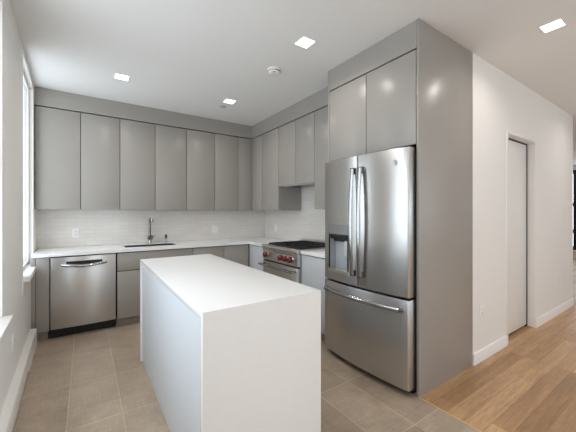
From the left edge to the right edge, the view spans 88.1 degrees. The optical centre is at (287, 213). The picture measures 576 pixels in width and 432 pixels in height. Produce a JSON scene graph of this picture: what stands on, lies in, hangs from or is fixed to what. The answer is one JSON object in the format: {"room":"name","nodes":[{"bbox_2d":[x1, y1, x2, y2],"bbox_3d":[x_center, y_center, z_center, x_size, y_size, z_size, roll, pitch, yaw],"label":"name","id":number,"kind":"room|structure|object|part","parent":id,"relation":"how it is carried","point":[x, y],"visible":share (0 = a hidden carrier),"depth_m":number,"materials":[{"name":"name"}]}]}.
{"room":"kitchen","nodes":[
{"label":"kitchen","id":0,"kind":"room"},
{"bbox_2d":[0,0,36,414],"bbox_3d":[-0.850,-0.037,0.502,0.130,2.764,7.589,0,0,-36],"label":"wall","id":1,"kind":"structure","parent":0,"point":[13,61],"depth_m":2.08,"materials":[{"name":"white paint"}]},
{"bbox_2d":[0,315,12,343],"bbox_3d":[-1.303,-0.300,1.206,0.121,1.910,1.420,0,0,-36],"label":"window sill","id":2,"kind":"structure","parent":1,"relation":"in","point":[5,321],"depth_m":1.67,"materials":[{"name":"white paint"}]},
{"bbox_2d":[12,333,13,352],"bbox_3d":[-1.920,0.905,2.080,0.008,0.117,0.072,0,0,-36],"label":"wall outlet","id":3,"kind":"object","parent":1,"relation":"attached to","point":[13,333],"visible":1,"depth_m":2.06,"materials":[{"name":"white plastic"}]},
{"bbox_2d":[0,328,36,431],"bbox_3d":[-1.704,1.255,1.823,0.052,0.180,2.930,0,0,-36],"label":"baseboard","id":4,"kind":"structure","parent":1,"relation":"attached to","point":[8,416],"depth_m":2.05,"materials":[{"name":"white paint"}]},
{"bbox_2d":[23,72,35,281],"bbox_3d":[-2.529,-0.383,2.880,0.121,1.945,0.890,0,0,-36],"label":"window","id":5,"kind":"structure","parent":1,"relation":"in","point":[28,272],"depth_m":3.06,"materials":[{"name":"white paint"}]},
{"bbox_3d":[-2.559,-0.405,2.864,0.006,1.850,0.830,0,0,-36],"label":"pane","id":6,"kind":"part","parent":5,"relation":"part of","materials":[{"name":"clear glass"}]},
{"bbox_3d":[-2.425,0.567,2.773,0.081,0.046,0.595,0,0,-36],"label":"sill","id":7,"kind":"part","parent":5,"relation":"part of","materials":[{"name":"white paint"}]},
{"bbox_2d":[37,237,251,322],"bbox_3d":[-1.746,-0.037,4.489,3.368,2.764,0.112,0,0,-34],"label":"wall","id":8,"kind":"structure","parent":0,"point":[251,237],"depth_m":3.63,"materials":[{"name":"white paint"}]},
{"bbox_2d":[35,106,119,209],"bbox_3d":[-2.570,-0.627,3.683,0.832,1.166,0.291,0,0,-34],"label":"upper cabinet","id":9,"kind":"object","parent":8,"relation":"attached to","point":[77,154],"visible":1,"depth_m":3.54,"materials":[{"name":"grey laminate"}]},
{"bbox_3d":[-2.664,-0.624,3.454,0.414,1.157,0.019,0,0,-34],"label":"door","id":10,"kind":"part","parent":9,"relation":"part of","materials":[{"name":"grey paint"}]},
{"bbox_3d":[-2.571,-0.045,3.683,0.831,0.002,0.290,0,0,-34],"label":"panel","id":11,"kind":"part","parent":9,"relation":"part of","materials":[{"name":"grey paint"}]},
{"bbox_3d":[-2.320,-0.624,3.689,0.405,1.157,0.019,0,0,-34],"label":"door","id":12,"kind":"part","parent":9,"relation":"part of","materials":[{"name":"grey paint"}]},
{"bbox_2d":[34,86,251,138],"bbox_3d":[-1.713,-1.316,4.266,2.922,0.202,0.290,0,0,-34],"label":"cabinet filler","id":13,"kind":"structure","parent":9,"relation":"on","point":[44,97],"depth_m":3.88,"materials":[{"name":"grey laminate"}]},
{"bbox_2d":[36,209,264,248],"bbox_3d":[-1.714,0.190,4.439,3.144,0.468,0.008,0,0,-34],"label":"wall tile","id":14,"kind":"structure","parent":8,"relation":"attached to","point":[54,227],"depth_m":4.17,"materials":[{"name":"white tile"}]},
{"bbox_2d":[72,228,78,237],"bbox_3d":[-2.688,0.253,3.764,0.075,0.120,0.008,0,0,-34],"label":"wall outlet","id":15,"kind":"object","parent":14,"relation":"attached to","point":[75,231],"visible":1,"depth_m":3.76,"materials":[{"name":"white plastic"}]},
{"bbox_2d":[212,225,218,232],"bbox_3d":[-1.167,0.257,4.800,0.118,0.118,0.010,0,0,-34],"label":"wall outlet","id":16,"kind":"object","parent":14,"relation":"attached to","point":[215,228],"visible":1,"depth_m":4.80,"materials":[{"name":"white plastic"}]},
{"bbox_2d":[120,119,185,209],"bbox_3d":[-1.881,-0.627,4.152,0.833,1.166,0.291,0,0,-34],"label":"upper cabinet","id":17,"kind":"object","parent":8,"relation":"attached to","point":[152,156],"visible":0.96,"depth_m":4.01,"materials":[{"name":"grey laminate"}]},
{"bbox_3d":[-1.977,-0.624,3.922,0.410,1.157,0.019,0,0,-34],"label":"door","id":18,"kind":"part","parent":17,"relation":"part of","materials":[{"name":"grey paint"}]},
{"bbox_3d":[-1.633,-0.624,4.157,0.410,1.157,0.019,0,0,-34],"label":"door","id":19,"kind":"part","parent":17,"relation":"part of","materials":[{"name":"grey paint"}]},
{"bbox_2d":[186,129,238,209],"bbox_3d":[-1.199,-0.627,4.617,0.817,1.166,0.291,0,0,-34],"label":"upper cabinet","id":20,"kind":"object","parent":8,"relation":"attached to","point":[212,159],"visible":0.95,"depth_m":4.48,"materials":[{"name":"grey laminate"}]},
{"bbox_3d":[-1.287,-0.624,4.392,0.413,1.157,0.019,0,0,-34],"label":"door","id":21,"kind":"part","parent":20,"relation":"part of","materials":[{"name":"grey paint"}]},
{"bbox_3d":[-0.949,-0.624,4.622,0.391,1.157,0.019,0,0,-34],"label":"door","id":22,"kind":"part","parent":20,"relation":"part of","materials":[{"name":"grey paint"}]},
{"bbox_2d":[10,0,575,164],"bbox_3d":[4.168,-1.478,4.006,13.000,0.120,7.529,0,0,-34],"label":"ceiling","id":23,"kind":"structure","parent":0,"point":[188,57],"depth_m":2.50,"materials":[{"name":"paint"}]},
{"bbox_2d":[113,73,130,80],"bbox_3d":[-1.732,-1.417,3.103,0.144,0.003,0.144,0,0,-34],"label":"recessed light","id":24,"kind":"object","parent":23,"relation":"in","point":[116,75],"visible":1,"depth_m":3.11,"materials":[{"name":"paint"}]},
{"bbox_2d":[115,74,128,80],"bbox_3d":[-1.732,-1.417,3.103,0.119,0.002,0.119,0,0,-34],"label":"diffuser","id":25,"kind":"object","parent":24,"relation":"attached to","point":[117,76],"depth_m":3.11,"materials":[{"name":"white plastic"}]},
{"bbox_2d":[223,98,236,103],"bbox_3d":[-0.741,-1.417,3.779,0.144,0.003,0.144,0,0,-34],"label":"recessed light","id":26,"kind":"object","parent":23,"relation":"in","point":[229,101],"visible":1,"depth_m":3.78,"materials":[{"name":"paint"}]},
{"bbox_2d":[224,99,234,103],"bbox_3d":[-0.741,-1.417,3.779,0.119,0.002,0.119,0,0,-34],"label":"diffuser","id":27,"kind":"object","parent":26,"relation":"attached to","point":[229,101],"depth_m":3.78,"materials":[{"name":"white plastic"}]},
{"bbox_2d":[267,67,280,75],"bbox_3d":[-0.139,-1.398,2.948,0.140,0.042,0.140,0,0,-34],"label":"smoke detector","id":28,"kind":"object","parent":23,"relation":"attached to","point":[274,71],"visible":1,"depth_m":2.91,"materials":[{"name":"white plastic"}]},
{"bbox_2d":[293,35,316,48],"bbox_3d":[0.142,-1.417,2.474,0.144,0.003,0.144,0,0,-34],"label":"recessed light","id":29,"kind":"object","parent":23,"relation":"in","point":[305,42],"visible":1,"depth_m":2.47,"materials":[{"name":"paint"}]},
{"bbox_2d":[295,37,314,47],"bbox_3d":[0.142,-1.417,2.474,0.119,0.002,0.119,0,0,-34],"label":"diffuser","id":30,"kind":"object","parent":29,"relation":"attached to","point":[304,42],"depth_m":2.47,"materials":[{"name":"white plastic"}]},
{"bbox_2d":[537,17,567,33],"bbox_3d":[2.004,-1.417,2.254,0.144,0.003,0.144,0,0,-34],"label":"recessed light","id":31,"kind":"object","parent":23,"relation":"in","point":[558,23],"visible":1,"depth_m":2.25,"materials":[{"name":"paint"}]},
{"bbox_2d":[540,19,564,32],"bbox_3d":[2.004,-1.417,2.254,0.119,0.002,0.119,0,0,-34],"label":"diffuser","id":32,"kind":"object","parent":31,"relation":"attached to","point":[558,23],"depth_m":2.25,"materials":[{"name":"white plastic"}]},
{"bbox_2d":[13,258,575,431],"bbox_3d":[4.106,1.385,3.964,12.750,0.080,7.529,0,0,-34],"label":"floor","id":33,"kind":"structure","parent":0,"point":[95,380],"depth_m":2.23,"materials":[{"name":"tile"}]},
{"bbox_2d":[31,257,48,340],"bbox_3d":[-2.598,0.904,3.125,0.148,0.881,0.100,0,0,-34],"label":"filler panel","id":34,"kind":"object","parent":33,"relation":"on","point":[40,279],"visible":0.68,"depth_m":3.08,"materials":[{"name":"grey laminate"}]},
{"bbox_3d":[-2.558,0.852,3.103,0.107,0.777,0.019,0,0,-34],"label":"panel","id":35,"kind":"part","parent":34,"relation":"part of","materials":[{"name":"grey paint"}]},
{"bbox_2d":[51,253,115,337],"bbox_3d":[-2.406,0.903,3.524,0.596,0.882,0.684,0,0,-34],"label":"dishwasher","id":36,"kind":"object","parent":33,"relation":"on","point":[83,287],"visible":0.99,"depth_m":3.28,"materials":[{"name":"silver metal"}]},
{"bbox_3d":[-2.233,0.566,3.270,0.419,0.039,0.070,0,0,-34],"label":"handle","id":37,"kind":"part","parent":36,"relation":"part of","materials":[{"name":"silver metal"}]},
{"bbox_2d":[116,248,192,325],"bbox_3d":[-1.812,0.904,3.986,0.880,0.882,0.640,0,0,-34],"label":"base cabinet","id":38,"kind":"object","parent":33,"relation":"on","point":[127,263],"visible":0.35,"depth_m":3.56,"materials":[{"name":"grey laminate"}]},
{"bbox_3d":[-1.820,0.964,3.606,0.434,0.550,0.019,0,0,-34],"label":"door","id":39,"kind":"part","parent":38,"relation":"part of","materials":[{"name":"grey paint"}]},
{"bbox_2d":[31,237,291,257],"bbox_3d":[-1.383,0.443,3.978,3.103,0.036,1.124,0,0,-34],"label":"countertop","id":40,"kind":"structure","parent":38,"relation":"on","point":[258,241],"depth_m":3.78,"materials":[{"name":"white stone"}]},
{"bbox_2d":[124,243,176,247],"bbox_3d":[-1.825,0.541,3.954,0.623,0.227,0.288,0,0,-34],"label":"sink","id":41,"kind":"object","parent":40,"relation":"in","point":[164,243],"visible":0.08,"depth_m":4.06,"materials":[{"name":"grey metal"}]},
{"bbox_2d":[147,217,155,242],"bbox_3d":[-1.907,0.243,4.131,0.106,0.364,0.199,0,0,-13],"label":"faucet","id":42,"kind":"object","parent":40,"relation":"on","point":[150,237],"visible":1,"depth_m":4.18,"materials":[{"name":"silver metal"}]},
{"bbox_3d":[-1.901,0.223,4.128,0.027,0.324,0.194,0,0,-34],"label":"spout","id":43,"kind":"part","parent":42,"relation":"part of","materials":[{"name":"silver metal"}]},
{"bbox_2d":[193,246,223,257],"bbox_3d":[-1.267,0.904,4.358,0.435,0.882,0.640,0,0,-34],"label":"base cabinet","id":44,"kind":"object","parent":33,"relation":"on","point":[218,251],"visible":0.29,"depth_m":4.11,"materials":[{"name":"grey laminate"}]},
{"bbox_2d":[140,254,320,431],"bbox_3d":[-0.588,0.885,2.182,0.659,0.920,1.766,0,0,-34],"label":"kitchen island","id":45,"kind":"object","parent":33,"relation":"on","point":[226,345],"visible":1,"depth_m":1.53,"materials":[{"name":"white stone"}]},
{"bbox_2d":[224,244,249,266],"bbox_3d":[-0.914,0.904,4.598,0.416,0.882,0.640,0,0,-34],"label":"base cabinet","id":46,"kind":"object","parent":33,"relation":"on","point":[239,254],"visible":0.24,"depth_m":4.34,"materials":[{"name":"grey laminate"}]},
{"bbox_2d":[249,244,263,270],"bbox_3d":[-0.186,0.904,4.427,0.633,0.882,0.503,0,0,-34],"label":"base cabinet","id":47,"kind":"object","parent":33,"relation":"on","point":[255,252],"visible":0.12,"depth_m":4.28,"materials":[{"name":"laminate"}]},
{"bbox_2d":[258,238,324,283],"bbox_3d":[0.126,0.858,3.837,0.728,0.975,0.794,0,0,-34],"label":"range","id":48,"kind":"object","parent":33,"relation":"on","point":[281,259],"visible":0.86,"depth_m":3.62,"materials":[{"name":"silver metal"}]},
{"bbox_3d":[-0.163,0.669,3.641,0.031,0.031,0.788,0,0,-34],"label":"handle","id":49,"kind":"part","parent":48,"relation":"part of","materials":[{"name":"silver metal"}]},
{"bbox_3d":[-0.106,0.512,3.680,0.056,0.195,0.794,0,0,-34],"label":"control panel","id":50,"kind":"part","parent":48,"relation":"part of","materials":[{"name":"silver metal"}]},
{"bbox_3d":[-0.099,0.894,3.685,0.033,0.522,0.786,0,0,-34],"label":"oven door","id":51,"kind":"part","parent":48,"relation":"part of","materials":[{"name":"silver metal"}]},
{"bbox_2d":[270,244,324,250],"bbox_3d":[0.171,0.429,3.868,0.613,0.021,0.792,0,0,-34],"label":"cooktop","id":52,"kind":"object","parent":48,"relation":"in","point":[300,247],"depth_m":3.59,"materials":[{"name":"black metal"}]},
{"bbox_2d":[301,254,326,339],"bbox_3d":[0.542,0.904,3.354,0.637,0.882,0.460,0,0,-34],"label":"base cabinet","id":53,"kind":"object","parent":33,"relation":"on","point":[312,268],"visible":0.19,"depth_m":3.15,"materials":[{"name":"laminate"}]},
{"bbox_2d":[300,249,324,257],"bbox_3d":[0.534,0.443,3.348,0.644,0.036,0.462,0,0,-34],"label":"countertop","id":54,"kind":"structure","parent":53,"relation":"on","point":[320,253],"depth_m":3.23,"materials":[{"name":"white stone"}]},
{"bbox_2d":[328,71,330,162],"bbox_3d":[0.774,-0.036,3.220,0.892,2.762,0.019,0,0,-34],"label":"panel","id":55,"kind":"object","parent":33,"relation":"on","point":[328,71],"visible":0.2,"depth_m":2.97,"materials":[{"name":"grey laminate"}]},
{"bbox_2d":[324,146,416,393],"bbox_3d":[0.898,0.425,2.715,0.899,1.836,0.912,0,0,-34],"label":"refrigerator","id":56,"kind":"object","parent":33,"relation":"on","point":[370,287],"visible":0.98,"depth_m":2.35,"materials":[{"name":"silver metal"}]},
{"bbox_3d":[0.457,0.356,2.707,0.012,0.327,0.276,0,0,-29],"label":"dispenser frame","id":57,"kind":"part","parent":56,"relation":"part of","materials":[{"name":"silver metal"}]},
{"bbox_3d":[0.457,0.149,2.707,0.011,0.088,0.276,0,0,-29],"label":"control panel","id":58,"kind":"part","parent":56,"relation":"part of","materials":[{"name":"silver metal"}]},
{"bbox_3d":[0.500,0.069,2.721,0.114,1.099,0.453,0,0,-34],"label":"door","id":59,"kind":"part","parent":56,"relation":"part of","materials":[{"name":"silver metal"}]},
{"bbox_3d":[0.531,0.076,2.504,0.046,0.896,0.037,0,0,-34],"label":"handle","id":60,"kind":"part","parent":56,"relation":"part of","materials":[{"name":"silver metal"}]},
{"bbox_3d":[0.579,0.076,2.433,0.046,0.896,0.037,0,0,-34],"label":"handle","id":61,"kind":"part","parent":56,"relation":"part of","materials":[{"name":"silver metal"}]},
{"bbox_3d":[0.558,0.709,2.483,0.076,0.037,0.816,0,0,-34],"label":"handle","id":62,"kind":"part","parent":56,"relation":"part of","materials":[{"name":"silver metal"}]},
{"bbox_3d":[0.629,0.963,2.531,0.114,0.654,0.912,0,0,-34],"label":"freezer drawer","id":63,"kind":"part","parent":56,"relation":"part of","materials":[{"name":"silver metal"}]},
{"bbox_3d":[0.758,0.069,2.342,0.114,1.099,0.453,0,0,-34],"label":"door","id":64,"kind":"part","parent":56,"relation":"part of","materials":[{"name":"silver metal"}]},
{"bbox_2d":[417,19,472,397],"bbox_3d":[1.286,-0.036,2.404,0.821,2.762,0.019,0,0,-34],"label":"panel","id":65,"kind":"object","parent":33,"relation":"on","point":[444,66],"visible":1,"depth_m":2.36,"materials":[{"name":"grey laminate"}]},
{"bbox_2d":[419,397,481,431],"bbox_3d":[2.069,1.349,0.533,0.011,0.012,3.952,0,0,-34],"label":"trim","id":66,"kind":"structure","parent":33,"relation":"on","point":[419,397],"depth_m":1.97,"materials":[{"name":"gold metal"}]},
{"bbox_2d":[473,53,572,353],"bbox_3d":[2.861,-0.037,3.556,3.078,2.764,0.150,0,0,-34],"label":"wall","id":67,"kind":"structure","parent":0,"point":[501,102],"depth_m":3.26,"materials":[{"name":"white paint"}]},
{"bbox_2d":[479,304,483,317],"bbox_3d":[1.768,0.893,2.716,0.072,0.117,0.008,0,0,-34],"label":"wall outlet","id":68,"kind":"object","parent":67,"relation":"attached to","point":[481,307],"visible":1,"depth_m":2.71,"materials":[{"name":"white plastic"}]},
{"bbox_2d":[473,336,507,365],"bbox_3d":[1.928,1.295,2.822,0.710,0.100,0.013,0,0,-34],"label":"baseboard","id":69,"kind":"structure","parent":67,"relation":"attached to","point":[479,356],"depth_m":2.79,"materials":[{"name":"white paint"}]},
{"bbox_2d":[508,138,526,333],"bbox_3d":[2.516,0.263,3.363,0.771,2.165,0.074,0,0,-34],"label":"door","id":70,"kind":"structure","parent":67,"relation":"in","point":[517,151],"depth_m":3.39,"materials":[{"name":"paint"}]},
{"bbox_2d":[506,129,534,335],"bbox_3d":[2.559,0.245,3.257,0.823,2.200,0.004,0,0,-34],"label":"door frame","id":71,"kind":"structure","parent":67,"relation":"attached to","point":[507,130],"depth_m":3.04,"materials":[{"name":"white paint"}]},
{"bbox_2d":[535,298,573,327],"bbox_3d":[2.595,1.295,5.318,1.560,0.100,3.388,0,0,-34],"label":"baseboard","id":72,"kind":"structure","parent":67,"relation":"attached to","point":[544,318],"depth_m":3.83,"materials":[{"name":"white paint"}]},
{"bbox_3d":[9.458,-0.037,7.608,0.200,2.764,7.529,0,0,-34],"label":"wall","id":73,"kind":"structure","parent":0,"visible":0},
{"bbox_2d":[573,170,575,251],"bbox_3d":[8.636,-0.065,8.664,0.210,2.440,2.960,0,0,-34],"label":"window","id":74,"kind":"structure","parent":73,"relation":"in","point":[574,171],"depth_m":8.86,"materials":[{"name":"black metal"}]},
{"bbox_3d":[0.646,-0.037,4.094,0.364,2.764,3.233,0,0,-34],"label":"wall","id":75,"kind":"structure","parent":0,"visible":0},
{"bbox_2d":[239,128,300,210],"bbox_3d":[-0.367,-0.627,4.689,0.638,1.166,1.092,0,0,-34],"label":"upper cabinet","id":76,"kind":"object","parent":75,"relation":"attached to","point":[259,188],"visible":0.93,"depth_m":4.54,"materials":[{"name":"grey laminate"}]},
{"bbox_3d":[-0.680,-0.624,4.805,0.250,1.157,0.019,0,0,-34],"label":"filler panel","id":77,"kind":"part","parent":76,"relation":"part of","materials":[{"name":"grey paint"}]},
{"bbox_3d":[-0.486,-0.624,4.722,0.019,1.157,0.326,0,0,-34],"label":"filler panel","id":78,"kind":"part","parent":76,"relation":"part of","materials":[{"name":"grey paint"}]},
{"bbox_3d":[-0.259,-0.624,4.389,0.019,1.157,0.466,0,0,-34],"label":"door","id":79,"kind":"part","parent":76,"relation":"part of","materials":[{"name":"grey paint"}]},
{"bbox_3d":[0.035,-0.210,4.304,0.407,0.333,0.002,0,0,-34],"label":"panel","id":80,"kind":"part","parent":76,"relation":"part of","materials":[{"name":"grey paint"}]},
{"bbox_2d":[265,187,324,240],"bbox_3d":[0.259,0.024,4.331,0.008,0.801,2.388,0,0,-34],"label":"wall tile","id":81,"kind":"structure","parent":75,"relation":"attached to","point":[308,222],"depth_m":4.41,"materials":[{"name":"white tile"}]},
{"bbox_2d":[279,112,314,187],"bbox_3d":[0.259,-0.786,3.974,0.409,0.848,0.794,0,0,-34],"label":"upper cabinet","id":82,"kind":"object","parent":75,"relation":"attached to","point":[297,137],"visible":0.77,"depth_m":3.81,"materials":[{"name":"grey laminate"}]},
{"bbox_3d":[-0.011,-0.789,4.024,0.019,0.825,0.403,0,0,-34],"label":"door","id":83,"kind":"part","parent":82,"relation":"part of","materials":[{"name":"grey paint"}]},
{"bbox_3d":[0.257,-0.377,3.972,0.401,0.004,0.793,0,0,-34],"label":"panel","id":84,"kind":"part","parent":82,"relation":"part of","materials":[{"name":"grey plastic"}]},
{"bbox_3d":[0.213,-0.789,3.695,0.019,0.825,0.379,0,0,-34],"label":"door","id":85,"kind":"part","parent":82,"relation":"part of","materials":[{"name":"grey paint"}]},
{"bbox_2d":[315,106,327,208],"bbox_3d":[0.619,-0.627,3.445,0.409,1.166,0.484,0,0,-34],"label":"upper cabinet","id":86,"kind":"object","parent":75,"relation":"attached to","point":[321,116],"visible":0.33,"depth_m":3.44,"materials":[{"name":"grey laminate"}]},
{"bbox_2d":[252,87,327,138],"bbox_3d":[0.173,-1.316,4.099,0.408,0.202,2.108,0,0,-34],"label":"cabinet filler","id":87,"kind":"structure","parent":86,"relation":"on","point":[319,100],"depth_m":3.89,"materials":[{"name":"grey laminate"}]},
{"bbox_2d":[329,20,416,161],"bbox_3d":[1.005,-0.963,2.795,0.793,0.906,0.940,0,0,-34],"label":"upper cabinet","id":88,"kind":"object","parent":75,"relation":"attached to","point":[373,94],"visible":0.6,"depth_m":2.47,"materials":[{"name":"grey laminate"}]},
{"bbox_3d":[0.552,-0.856,2.772,0.019,0.692,0.460,0,0,-34],"label":"door","id":89,"kind":"part","parent":88,"relation":"part of","materials":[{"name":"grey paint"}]},
{"bbox_3d":[1.005,-1.316,2.795,0.793,0.202,0.940,0,0,-34],"label":"filler panel","id":90,"kind":"part","parent":88,"relation":"part of","materials":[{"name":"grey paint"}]},
{"bbox_3d":[0.816,-0.856,2.384,0.019,0.692,0.466,0,0,-34],"label":"door","id":91,"kind":"part","parent":88,"relation":"part of","materials":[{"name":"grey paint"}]}
]}

